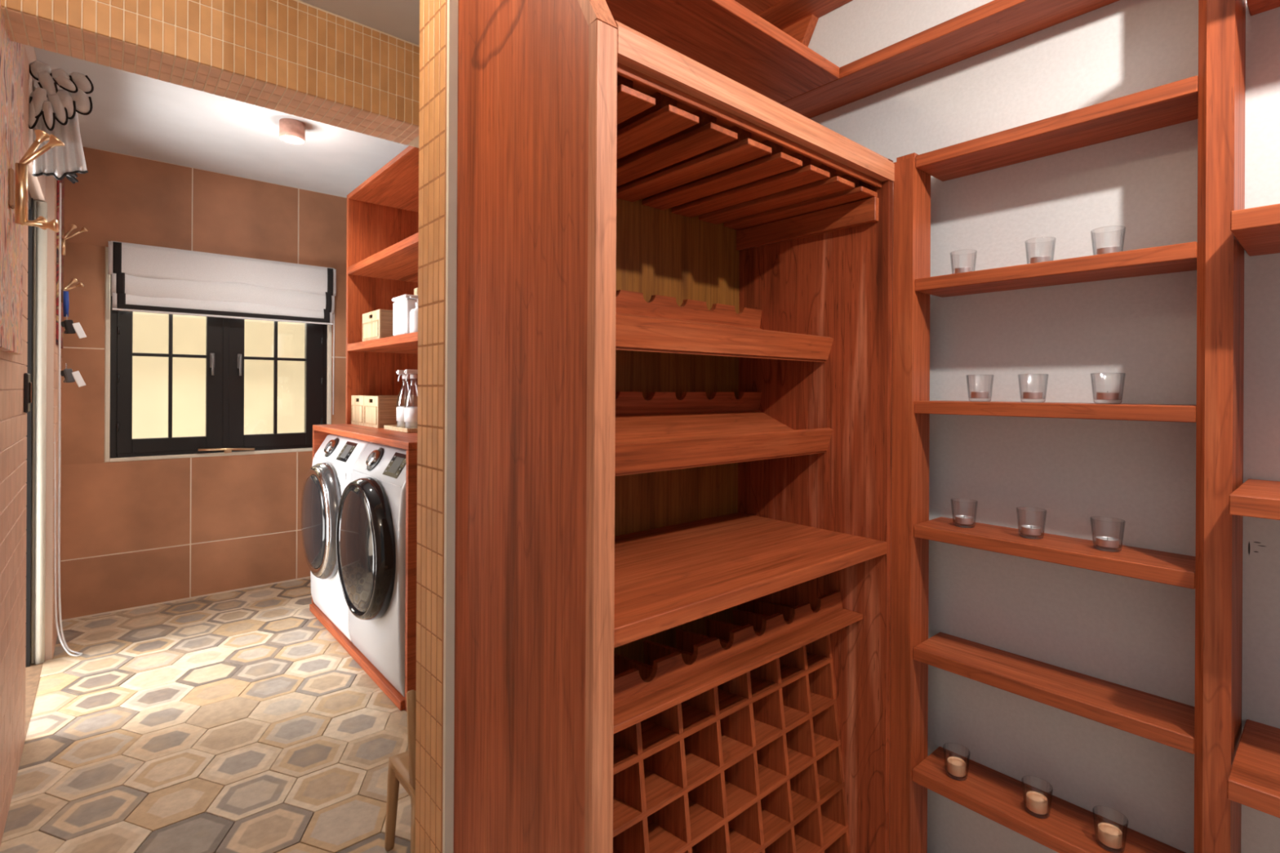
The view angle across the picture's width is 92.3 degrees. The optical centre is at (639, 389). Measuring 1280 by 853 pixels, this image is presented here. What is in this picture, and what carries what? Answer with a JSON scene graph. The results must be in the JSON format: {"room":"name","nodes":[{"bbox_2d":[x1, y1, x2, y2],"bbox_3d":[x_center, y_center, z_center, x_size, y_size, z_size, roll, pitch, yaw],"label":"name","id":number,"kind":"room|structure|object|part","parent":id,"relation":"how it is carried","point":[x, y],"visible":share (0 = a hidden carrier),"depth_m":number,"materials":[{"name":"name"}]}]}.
{"room":"food storage area","nodes":[
{"label":"food storage area","id":0,"kind":"room"},
{"bbox_2d":[0,44,62,845],"bbox_3d":[-2.184,-0.037,2.090,0.154,2.850,4.020,0,0,-41],"label":"wall","id":1,"kind":"structure","parent":0,"point":[13,420],"depth_m":2.26,"materials":[{"name":"beige tile"}]},
{"bbox_2d":[0,0,23,355],"bbox_3d":[-1.701,-0.692,1.619,0.022,1.155,1.180,0,0,-41],"label":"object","id":2,"kind":"object","parent":1,"relation":"attached to","point":[11,53],"visible":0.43,"depth_m":1.80,"materials":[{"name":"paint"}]},
{"bbox_2d":[8,129,64,232],"bbox_3d":[-1.823,-0.634,1.845,0.092,0.312,0.129,0,0,27],"label":"coat hook","id":3,"kind":"object","parent":2,"relation":"attached to","point":[18,179],"visible":1,"depth_m":1.84,"materials":[{"name":"gold metal"}]},
{"bbox_3d":[-1.825,-0.584,1.786,0.010,0.110,0.045,0,0,-41],"label":"wall plate","id":4,"kind":"part","parent":3,"relation":"part of","materials":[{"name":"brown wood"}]},
{"bbox_2d":[23,373,31,412],"bbox_3d":[-2.358,0.012,2.370,0.018,0.150,0.100,0,0,-41],"label":"switch plate","id":5,"kind":"object","parent":1,"relation":"attached to","point":[27,384],"visible":1,"depth_m":2.33,"materials":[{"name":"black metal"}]},
{"bbox_2d":[25,191,47,737],"bbox_3d":[-2.776,0.221,2.749,0.125,2.352,0.930,0,0,-41],"label":"door","id":6,"kind":"structure","parent":1,"relation":"in","point":[37,272],"depth_m":3.10,"materials":[{"name":"white"}]},
{"bbox_3d":[-3.068,0.213,3.078,0.034,2.340,0.050,0,0,-41],"label":"frame","id":7,"kind":"part","parent":6,"relation":"part of","materials":[{"name":"black metal"}]},
{"bbox_3d":[-2.769,-0.925,2.737,0.030,0.060,0.850,0,0,-41],"label":"frame","id":8,"kind":"part","parent":6,"relation":"part of","materials":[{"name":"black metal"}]},
{"bbox_2d":[56,177,64,348],"bbox_3d":[-3.219,-0.738,3.413,0.010,1.000,0.480,0,0,-41],"label":"painting","id":9,"kind":"object","parent":1,"relation":"attached to","point":[62,181],"visible":0.58,"depth_m":3.39,"materials":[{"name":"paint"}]},
{"bbox_2d":[61,277,84,302],"bbox_3d":[-3.134,-0.549,3.408,0.099,0.144,0.071,0,0,-20],"label":"coat hook","id":10,"kind":"object","parent":9,"relation":"attached to","point":[73,280],"visible":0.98,"depth_m":3.39,"materials":[{"name":"gold metal"}]},
{"bbox_2d":[60,290,86,338],"bbox_3d":[-3.089,-0.408,3.352,0.108,0.259,0.068,0,0,-41],"label":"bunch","id":11,"kind":"object","parent":10,"relation":"hanging from","point":[70,327],"visible":1,"depth_m":3.35,"materials":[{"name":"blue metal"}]},
{"bbox_2d":[61,224,87,255],"bbox_3d":[-3.119,-0.828,3.395,0.101,0.181,0.076,0,0,4],"label":"coat hook","id":12,"kind":"object","parent":9,"relation":"attached to","point":[72,226],"visible":0.98,"depth_m":3.38,"materials":[{"name":"gold metal"}]},
{"bbox_2d":[28,60,93,183],"bbox_3d":[-2.634,-1.101,2.826,0.216,0.476,0.892,0,0,-41],"label":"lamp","id":13,"kind":"object","parent":1,"relation":"attached to","point":[52,110],"visible":0.94,"depth_m":2.53,"materials":[{"name":"white fabric"}]},
{"bbox_3d":[-2.753,-1.295,2.855,0.044,0.040,0.690,0,0,-41],"label":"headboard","id":14,"kind":"part","parent":13,"relation":"part of","materials":[{"name":"white plastic"}]},
{"bbox_2d":[53,182,83,656],"bbox_3d":[-2.980,0.154,3.193,0.158,2.461,0.054,0,0,-7],"label":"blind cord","id":15,"kind":"object","parent":1,"relation":"hanging from","point":[64,646],"visible":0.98,"depth_m":3.20,"materials":[{"name":"white plastic"}]},
{"bbox_2d":[60,363,85,386],"bbox_3d":[-3.089,-0.079,3.348,0.108,0.132,0.060,0,0,-41],"label":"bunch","id":16,"kind":"object","parent":1,"relation":"hanging from","point":[69,376],"visible":0.98,"depth_m":3.34,"materials":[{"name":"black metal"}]},
{"bbox_2d":[0,0,419,147],"bbox_3d":[-1.041,-1.286,2.348,2.210,0.540,0.222,0,0,-41],"label":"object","id":17,"kind":"structure","parent":1,"relation":"attached to","point":[297,58],"depth_m":2.03,"materials":[{"name":"beige tile"}]},
{"bbox_2d":[60,146,346,621],"bbox_3d":[-3.682,-0.045,3.525,4.650,2.850,0.130,0,0,-41],"label":"wall","id":18,"kind":"structure","parent":0,"point":[135,534],"depth_m":3.99,"materials":[{"name":"brown tile"}]},
{"bbox_2d":[104,247,331,462],"bbox_3d":[-2.821,-0.212,4.220,1.283,1.323,0.135,0,0,-41],"label":"window","id":19,"kind":"structure","parent":18,"relation":"in","point":[224,357],"depth_m":4.16,"materials":[{"name":"black metal"}]},
{"bbox_3d":[-3.046,-0.212,4.029,0.582,1.225,0.060,0,0,-41],"label":"casement sash","id":20,"kind":"part","parent":19,"relation":"part of","materials":[{"name":"black metal"}]},
{"bbox_3d":[-2.866,-0.171,4.122,0.026,0.150,0.046,0,0,-41],"label":"handle","id":21,"kind":"part","parent":19,"relation":"part of","materials":[{"name":"grey"}]},
{"bbox_2d":[107,240,336,414],"bbox_3d":[-2.765,-0.361,4.176,1.285,1.092,0.080,0,0,-41],"label":"blind","id":22,"kind":"object","parent":19,"relation":"attached to","point":[145,278],"visible":1,"depth_m":4.11,"materials":[{"name":"white fabric"}]},
{"bbox_3d":[-2.290,-0.343,4.594,0.009,1.060,0.014,0,0,-10],"label":"pull cord","id":23,"kind":"part","parent":22,"relation":"part of","materials":[{"name":"white plastic"}]},
{"bbox_2d":[198,448,254,453],"bbox_3d":[-2.804,0.411,4.174,0.321,0.038,0.032,0,0,-41],"label":"stay","id":24,"kind":"object","parent":19,"relation":"attached to","point":[225,450],"visible":1,"depth_m":4.16,"materials":[{"name":"gold metal"}]},
{"bbox_3d":[-2.748,-0.170,4.225,0.026,0.150,0.046,0,0,-41],"label":"handle","id":25,"kind":"part","parent":19,"relation":"part of","materials":[{"name":"grey"}]},
{"bbox_3d":[-2.612,-0.210,4.408,0.605,1.225,0.054,0,0,-41],"label":"casement sash","id":26,"kind":"part","parent":19,"relation":"part of","materials":[{"name":"black metal"}]},
{"bbox_2d":[0,577,411,852],"bbox_3d":[-0.625,1.456,1.980,2.340,0.121,6.400,0,0,-41],"label":"floor","id":27,"kind":"structure","parent":0,"point":[234,722],"depth_m":2.44,"materials":[{"name":"tile"}]},
{"bbox_2d":[309,145,418,711],"bbox_3d":[-1.215,0.063,3.552,0.884,2.660,1.640,0,0,-41],"label":"laundry cabinet","id":28,"kind":"object","parent":27,"relation":"on","point":[383,211],"visible":0.23,"depth_m":3.94,"materials":[{"name":"red wood"}]},
{"bbox_3d":[-1.740,0.825,4.167,0.866,1.132,0.028,0,0,-41],"label":"panel","id":29,"kind":"part","parent":28,"relation":"part of","materials":[{"name":"red wood"}]},
{"bbox_2d":[300,434,371,641],"bbox_3d":[-1.534,0.817,3.795,0.942,1.062,0.788,0,0,-41],"label":"washing machine","id":30,"kind":"object","parent":28,"relation":"on","point":[325,482],"visible":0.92,"depth_m":3.40,"materials":[{"name":"white metal"}]},
{"bbox_3d":[-1.859,0.750,3.493,0.054,0.523,0.523,0,0,-41],"label":"door glass","id":31,"kind":"part","parent":30,"relation":"part of","materials":[{"name":"black"}]},
{"bbox_3d":[-1.849,0.342,3.672,0.067,0.086,0.087,0,0,-41],"label":"knob","id":32,"kind":"part","parent":30,"relation":"part of","materials":[{"name":"silver metal"}]},
{"bbox_3d":[-1.222,1.372,3.552,0.884,0.042,1.583,0,0,-41],"label":"board","id":33,"kind":"part","parent":28,"relation":"part of","materials":[{"name":"red wood"}]},
{"bbox_2d":[312,423,417,449],"bbox_3d":[-1.210,0.244,3.558,0.866,0.032,1.640,0,0,-41],"label":"countertop","id":34,"kind":"structure","parent":28,"relation":"on","point":[406,441],"depth_m":3.18,"materials":[{"name":"red wood"}]},
{"bbox_2d":[351,395,413,426],"bbox_3d":[-1.665,0.132,4.019,0.354,0.186,0.255,0,0,-41],"label":"wooden crate","id":35,"kind":"object","parent":34,"relation":"on","point":[357,401],"visible":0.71,"depth_m":3.92,"materials":[{"name":"brown wood"}]},
{"bbox_3d":[-1.798,0.152,3.904,0.004,0.108,0.219,0,0,-41],"label":"label frame","id":36,"kind":"part","parent":35,"relation":"part of","materials":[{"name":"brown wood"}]},
{"bbox_2d":[364,395,417,427],"bbox_3d":[-1.492,0.133,3.819,0.354,0.186,0.257,0,0,-41],"label":"wooden crate","id":37,"kind":"object","parent":34,"relation":"on","point":[380,411],"visible":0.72,"depth_m":3.67,"materials":[{"name":"brown wood"}]},
{"bbox_3d":[-1.625,0.153,3.705,0.004,0.108,0.221,0,0,-41],"label":"label frame","id":38,"kind":"part","parent":37,"relation":"part of","materials":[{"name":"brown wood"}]},
{"bbox_2d":[383,425,417,432],"bbox_3d":[-1.277,0.216,3.420,0.170,0.022,0.360,0,0,-41],"label":"wooden tray","id":39,"kind":"object","parent":34,"relation":"on","point":[393,428],"visible":0.52,"depth_m":3.33,"materials":[{"name":"brown wood"}]},
{"bbox_2d":[395,369,413,426],"bbox_3d":[-1.329,0.052,3.479,0.097,0.324,0.093,0,0,-41],"label":"spray bottle","id":40,"kind":"object","parent":39,"relation":"on","point":[400,410],"visible":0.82,"depth_m":3.44,"materials":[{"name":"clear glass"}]},
{"bbox_2d":[404,368,417,428],"bbox_3d":[-1.238,0.053,3.353,0.097,0.324,0.093,0,0,-41],"label":"spray bottle","id":41,"kind":"object","parent":39,"relation":"on","point":[410,413],"visible":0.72,"depth_m":3.32,"materials":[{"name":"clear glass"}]},
{"bbox_2d":[336,442,406,697],"bbox_3d":[-1.018,0.820,3.200,0.942,1.062,0.772,0,0,-41],"label":"washing machine","id":42,"kind":"object","parent":28,"relation":"on","point":[371,522],"visible":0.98,"depth_m":2.78,"materials":[{"name":"white metal"}]},
{"bbox_3d":[-1.343,0.753,2.898,0.054,0.598,0.598,0,0,-41],"label":"door glass","id":43,"kind":"part","parent":42,"relation":"part of","materials":[{"name":"black"}]},
{"bbox_3d":[-1.333,0.345,3.076,0.067,0.086,0.087,0,0,-41],"label":"knob","id":44,"kind":"part","parent":42,"relation":"part of","materials":[{"name":"silver metal"}]},
{"bbox_2d":[362,309,393,341],"bbox_3d":[-1.515,-0.384,3.856,0.344,0.180,0.325,0,0,-41],"label":"wooden crate","id":45,"kind":"object","parent":28,"relation":"on","point":[376,324],"visible":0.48,"depth_m":3.67,"materials":[{"name":"brown wood"}]},
{"bbox_3d":[-1.643,-0.363,3.744,0.004,0.102,0.289,0,0,-41],"label":"label frame","id":46,"kind":"part","parent":45,"relation":"part of","materials":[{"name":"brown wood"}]},
{"bbox_3d":[-1.659,-0.522,4.230,0.671,1.494,0.030,0,0,-41],"label":"panel","id":47,"kind":"part","parent":28,"relation":"part of","materials":[{"name":"red wood"}]},
{"bbox_2d":[347,331,417,354],"bbox_3d":[-1.141,-0.269,3.615,0.651,0.045,1.578,0,0,-41],"label":"shelf","id":48,"kind":"object","parent":28,"relation":"attached to","point":[405,344],"depth_m":3.67,"materials":[{"name":"red wood"}]},
{"bbox_2d":[347,232,418,282],"bbox_3d":[-1.138,-0.768,3.615,0.651,0.047,1.578,0,0,-41],"label":"shelf","id":49,"kind":"object","parent":28,"relation":"attached to","point":[397,263],"depth_m":3.73,"materials":[{"name":"red wood"}]},
{"bbox_2d":[391,287,417,336],"bbox_3d":[-1.261,-0.427,3.444,0.188,0.270,0.208,0,0,-41],"label":"canister","id":50,"kind":"object","parent":28,"relation":"on","point":[403,304],"visible":0.3,"depth_m":3.35,"materials":[{"name":"white plastic"}]},
{"bbox_3d":[-1.202,-0.538,3.434,0.105,0.047,0.050,0,0,-41],"label":"wooden handle","id":51,"kind":"part","parent":50,"relation":"part of","materials":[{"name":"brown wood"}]},
{"bbox_3d":[-0.685,0.830,2.948,0.866,1.132,0.028,0,0,-41],"label":"panel","id":52,"kind":"part","parent":28,"relation":"part of","materials":[{"name":"red wood"}]},
{"bbox_2d":[409,296,417,333],"bbox_3d":[-1.175,-0.392,3.260,0.089,0.200,0.088,0,0,-41],"label":"soap bottle","id":53,"kind":"object","parent":28,"relation":"on","point":[414,313],"visible":0.36,"depth_m":3.22,"materials":[{"name":"white plastic"}]},
{"bbox_2d":[384,689,416,852],"bbox_3d":[-0.590,1.131,1.883,0.298,0.531,0.229,0,0,-41],"label":"child chair","id":54,"kind":"object","parent":27,"relation":"on","point":[402,766],"visible":0.33,"depth_m":1.80,"materials":[{"name":"brown wood"}]},
{"bbox_3d":[-0.733,1.264,1.870,0.065,0.264,0.063,0,0,-41],"label":"leg","id":55,"kind":"part","parent":54,"relation":"part of","materials":[{"name":"brown wood"}]},
{"bbox_3d":[-0.590,1.138,1.883,0.280,0.034,0.215,0,0,-41],"label":"seat","id":56,"kind":"part","parent":54,"relation":"part of","materials":[{"name":"brown wood"}]},
{"bbox_3d":[-0.625,1.265,1.745,0.065,0.264,0.063,0,0,-41],"label":"leg","id":57,"kind":"part","parent":54,"relation":"part of","materials":[{"name":"brown wood"}]},
{"bbox_2d":[453,0,894,852],"bbox_3d":[0.119,0.269,1.457,0.950,2.263,0.514,0,0,-41],"label":"wine cabinet","id":58,"kind":"object","parent":27,"relation":"on","point":[674,279],"visible":1,"depth_m":1.31,"materials":[{"name":"red wood"}]},
{"bbox_3d":[-0.236,0.267,1.163,0.025,2.263,0.492,0,0,-41],"label":"panel","id":59,"kind":"part","parent":58,"relation":"part of","materials":[{"name":"red wood"}]},
{"bbox_3d":[-0.039,0.412,1.642,0.902,1.935,0.018,0,0,-41],"label":"panel","id":60,"kind":"part","parent":58,"relation":"part of","materials":[{"name":"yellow wood"}]},
{"bbox_2d":[614,410,825,475],"bbox_3d":[0.088,0.113,1.498,0.902,0.118,0.252,0,0,-41],"label":"shelf","id":61,"kind":"object","parent":58,"relation":"attached to","point":[630,425],"depth_m":1.55,"materials":[{"name":"red wood"}]},
{"bbox_2d":[615,312,825,362],"bbox_3d":[0.090,-0.137,1.498,0.902,0.118,0.252,0,0,-41],"label":"shelf","id":62,"kind":"object","parent":58,"relation":"attached to","point":[811,325],"depth_m":1.57,"materials":[{"name":"red wood"}]},
{"bbox_3d":[0.177,0.135,1.396,0.902,0.063,0.032,0,0,-41],"label":"rail","id":63,"kind":"part","parent":58,"relation":"part of","materials":[{"name":"red wood"}]},
{"bbox_3d":[0.178,-0.115,1.396,0.902,0.063,0.032,0,0,-41],"label":"rail","id":64,"kind":"part","parent":58,"relation":"part of","materials":[{"name":"red wood"}]},
{"bbox_3d":[0.126,-0.565,1.459,0.902,0.018,0.466,0,0,-41],"label":"panel","id":65,"kind":"part","parent":58,"relation":"part of","materials":[{"name":"red wood"}]},
{"bbox_2d":[613,512,886,648],"bbox_3d":[0.128,0.399,1.451,0.902,0.031,0.487,0,0,-41],"label":"shelf","id":66,"kind":"object","parent":58,"relation":"attached to","point":[669,574],"depth_m":1.39,"materials":[{"name":"red wood"}]},
{"bbox_3d":[0.301,-0.562,1.285,0.908,0.056,0.022,0,0,-41],"label":"rail","id":67,"kind":"part","parent":58,"relation":"part of","materials":[{"name":"red wood"}]},
{"bbox_3d":[0.469,0.408,1.762,0.022,1.990,0.509,0,0,-41],"label":"panel","id":68,"kind":"part","parent":58,"relation":"part of","materials":[{"name":"red wood"}]},
{"bbox_2d":[605,0,1279,852],"bbox_3d":[0.845,0.045,0.751,1.117,2.719,2.529,0,0,-41],"label":"pantry shelving","id":69,"kind":"object","parent":27,"relation":"on","point":[762,46],"visible":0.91,"depth_m":1.36,"materials":[{"name":"red wood"}]},
{"bbox_3d":[0.077,-0.882,1.524,0.960,0.032,0.349,0,0,-41],"label":"shelf","id":70,"kind":"part","parent":69,"relation":"part of","materials":[{"name":"red wood"}]},
{"bbox_3d":[0.079,-1.189,1.524,0.960,0.032,0.349,0,0,-41],"label":"shelf","id":71,"kind":"part","parent":69,"relation":"part of","materials":[{"name":"red wood"}]},
{"bbox_3d":[0.744,-1.185,1.609,0.156,0.032,1.092,0,0,-41],"label":"shelf","id":72,"kind":"part","parent":69,"relation":"part of","materials":[{"name":"red wood"}]},
{"bbox_3d":[0.699,0.404,1.590,0.099,2.000,0.052,0,0,-41],"label":"post","id":73,"kind":"part","parent":69,"relation":"part of","materials":[{"name":"red wood"}]},
{"bbox_3d":[0.742,-0.878,1.609,0.156,0.032,1.092,0,0,-41],"label":"shelf","id":74,"kind":"part","parent":69,"relation":"part of","materials":[{"name":"red wood"}]},
{"bbox_2d":[942,742,969,780],"bbox_3d":[0.782,0.921,1.520,0.060,0.065,0.059,0,0,-41],"label":"tealight holder","id":75,"kind":"object","parent":69,"relation":"on","point":[956,766],"visible":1,"depth_m":1.51,"materials":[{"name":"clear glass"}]},
{"bbox_2d":[950,249,977,273],"bbox_3d":[0.806,-0.310,1.533,0.060,0.065,0.059,0,0,-41],"label":"tealight holder","id":76,"kind":"object","parent":69,"relation":"on","point":[962,269],"visible":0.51,"depth_m":1.52,"materials":[{"name":"clear glass"}]},
{"bbox_2d":[951,497,977,528],"bbox_3d":[0.806,0.308,1.529,0.060,0.065,0.059,0,0,-41],"label":"tealight holder","id":77,"kind":"object","parent":69,"relation":"on","point":[961,519],"visible":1,"depth_m":1.52,"materials":[{"name":"clear glass"}]},
{"bbox_2d":[966,374,994,401],"bbox_3d":[0.831,-0.003,1.503,0.060,0.065,0.059,0,0,-41],"label":"tealight holder","id":78,"kind":"object","parent":69,"relation":"on","point":[980,394],"visible":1,"depth_m":1.49,"materials":[{"name":"clear glass"}]},
{"bbox_2d":[1016,506,1046,539],"bbox_3d":[0.902,0.308,1.418,0.060,0.065,0.059,0,0,-41],"label":"tealight holder","id":79,"kind":"object","parent":69,"relation":"on","point":[1030,530],"visible":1,"depth_m":1.41,"materials":[{"name":"clear glass"}]},
{"bbox_2d":[1017,373,1048,402],"bbox_3d":[0.905,-0.003,1.417,0.060,0.065,0.059,0,0,-41],"label":"tealight holder","id":80,"kind":"object","parent":69,"relation":"on","point":[1028,395],"visible":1,"depth_m":1.40,"materials":[{"name":"clear glass"}]},
{"bbox_2d":[1021,775,1053,818],"bbox_3d":[0.896,0.922,1.388,0.060,0.065,0.059,0,0,-41],"label":"tealight holder","id":81,"kind":"object","parent":69,"relation":"on","point":[1037,802],"visible":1,"depth_m":1.38,"materials":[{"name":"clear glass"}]},
{"bbox_2d":[1024,236,1056,263],"bbox_3d":[0.916,-0.310,1.407,0.060,0.065,0.059,0,0,-41],"label":"tealight holder","id":82,"kind":"object","parent":69,"relation":"on","point":[1038,259],"visible":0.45,"depth_m":1.39,"materials":[{"name":"clear glass"}]},
{"bbox_3d":[0.916,0.971,1.396,0.156,0.031,0.529,0,0,-41],"label":"shelf","id":83,"kind":"part","parent":69,"relation":"part of","materials":[{"name":"red wood"}]},
{"bbox_3d":[0.918,0.665,1.396,0.156,0.031,0.529,0,0,-41],"label":"shelf","id":84,"kind":"part","parent":69,"relation":"part of","materials":[{"name":"red wood"}]},
{"bbox_3d":[0.920,0.357,1.396,0.156,0.031,0.529,0,0,-41],"label":"shelf","id":85,"kind":"part","parent":69,"relation":"part of","materials":[{"name":"red wood"}]},
{"bbox_3d":[0.921,0.046,1.396,0.156,0.031,0.529,0,0,-41],"label":"shelf","id":86,"kind":"part","parent":69,"relation":"part of","materials":[{"name":"red wood"}]},
{"bbox_3d":[0.923,-0.261,1.396,0.156,0.031,0.529,0,0,-41],"label":"shelf","id":87,"kind":"part","parent":69,"relation":"part of","materials":[{"name":"red wood"}]},
{"bbox_3d":[0.925,-0.571,1.396,0.156,0.031,0.529,0,0,-41],"label":"shelf","id":88,"kind":"part","parent":69,"relation":"part of","materials":[{"name":"red wood"}]},
{"bbox_2d":[1089,516,1125,551],"bbox_3d":[0.996,0.309,1.310,0.060,0.065,0.059,0,0,-41],"label":"tealight holder","id":89,"kind":"object","parent":69,"relation":"on","point":[1104,541],"visible":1,"depth_m":1.30,"materials":[{"name":"clear glass"}]},
{"bbox_2d":[1090,373,1125,404],"bbox_3d":[0.997,-0.002,1.311,0.060,0.065,0.059,0,0,-41],"label":"tealight holder","id":90,"kind":"object","parent":69,"relation":"on","point":[1100,396],"visible":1,"depth_m":1.30,"materials":[{"name":"clear glass"}]},
{"bbox_2d":[1090,226,1125,254],"bbox_3d":[0.998,-0.309,1.312,0.060,0.065,0.059,0,0,-41],"label":"tealight holder","id":91,"kind":"object","parent":69,"relation":"on","point":[1108,249],"visible":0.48,"depth_m":1.30,"materials":[{"name":"clear glass"}]},
{"bbox_2d":[1092,807,1128,852],"bbox_3d":[0.984,0.923,1.287,0.060,0.065,0.059,0,0,-41],"label":"tealight holder","id":92,"kind":"object","parent":69,"relation":"on","point":[1110,836],"visible":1,"depth_m":1.28,"materials":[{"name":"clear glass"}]},
{"bbox_3d":[1.107,0.047,1.173,0.168,2.719,0.050,0,0,-41],"label":"post","id":93,"kind":"part","parent":69,"relation":"part of","materials":[{"name":"red wood"}]},
{"bbox_3d":[1.530,0.663,0.588,0.289,0.033,1.380,0,0,-41],"label":"deep shelf","id":94,"kind":"part","parent":69,"relation":"part of","materials":[{"name":"red wood"}]},
{"bbox_3d":[1.533,0.193,0.588,0.289,0.033,1.380,0,0,-41],"label":"deep shelf","id":95,"kind":"part","parent":69,"relation":"part of","materials":[{"name":"red wood"}]},
{"bbox_3d":[1.536,-0.275,0.588,0.289,0.033,1.380,0,0,-41],"label":"deep shelf","id":96,"kind":"part","parent":69,"relation":"part of","materials":[{"name":"red wood"}]},
{"bbox_3d":[1.538,-0.745,0.588,0.289,0.033,1.380,0,0,-41],"label":"deep shelf","id":97,"kind":"part","parent":69,"relation":"part of","materials":[{"name":"red wood"}]},
{"bbox_2d":[34,47,408,197],"bbox_3d":[-1.950,-1.501,3.444,2.450,0.080,2.630,0,0,-41],"label":"ceiling","id":98,"kind":"structure","parent":0,"point":[131,114],"depth_m":3.55,"materials":[{"name":"white paint"}]},
{"bbox_2d":[279,118,305,144],"bbox_3d":[-1.906,-1.414,3.370,0.124,0.092,0.124,0,0,-41],"label":"ceiling lamp","id":99,"kind":"object","parent":98,"relation":"attached to","point":[291,131],"visible":1,"depth_m":3.33,"materials":[{"name":"pink metal"}]},
{"bbox_2d":[280,135,303,143],"bbox_3d":[-1.906,-1.376,3.370,0.111,0.009,0.111,0,0,-41],"label":"diffuser","id":100,"kind":"object","parent":99,"relation":"attached to","point":[288,139],"depth_m":3.37,"materials":[{"name":"white"}]},
{"bbox_2d":[298,0,419,45],"bbox_3d":[0.193,-1.359,0.855,2.600,0.080,3.650,0,0,-41],"label":"ceiling","id":101,"kind":"structure","parent":0,"point":[400,19],"depth_m":2.17,"materials":[{"name":"white paint"}]},
{"bbox_2d":[414,0,447,852],"bbox_3d":[0.017,0.040,1.814,1.298,2.720,0.160,0,0,-41],"label":"wall","id":102,"kind":"structure","parent":0,"point":[433,13],"depth_m":1.39,"materials":[{"name":"tile"}]},
{"bbox_2d":[442,0,457,852],"bbox_3d":[-0.410,0.038,1.330,0.020,2.720,0.011,0,0,-41],"label":"trim","id":103,"kind":"structure","parent":102,"relation":"attached to","point":[452,5],"depth_m":1.32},
{"bbox_2d":[808,0,1279,852],"bbox_3d":[1.329,0.047,1.138,0.120,2.720,2.580,0,0,-41],"label":"wall","id":104,"kind":"structure","parent":0,"point":[1139,634],"depth_m":1.42,"materials":[{"name":"grey paint"}]},
{"label":"outside","id":105,"kind":"structure","parent":0,"visible":0},
{"bbox_2d":[132,311,304,438],"bbox_3d":[-4.073,-0.272,5.467,5.400,3.900,0.200,0,0,-41],"label":"wall","id":106,"kind":"structure","parent":105,"point":[149,330],"depth_m":5.45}
]}

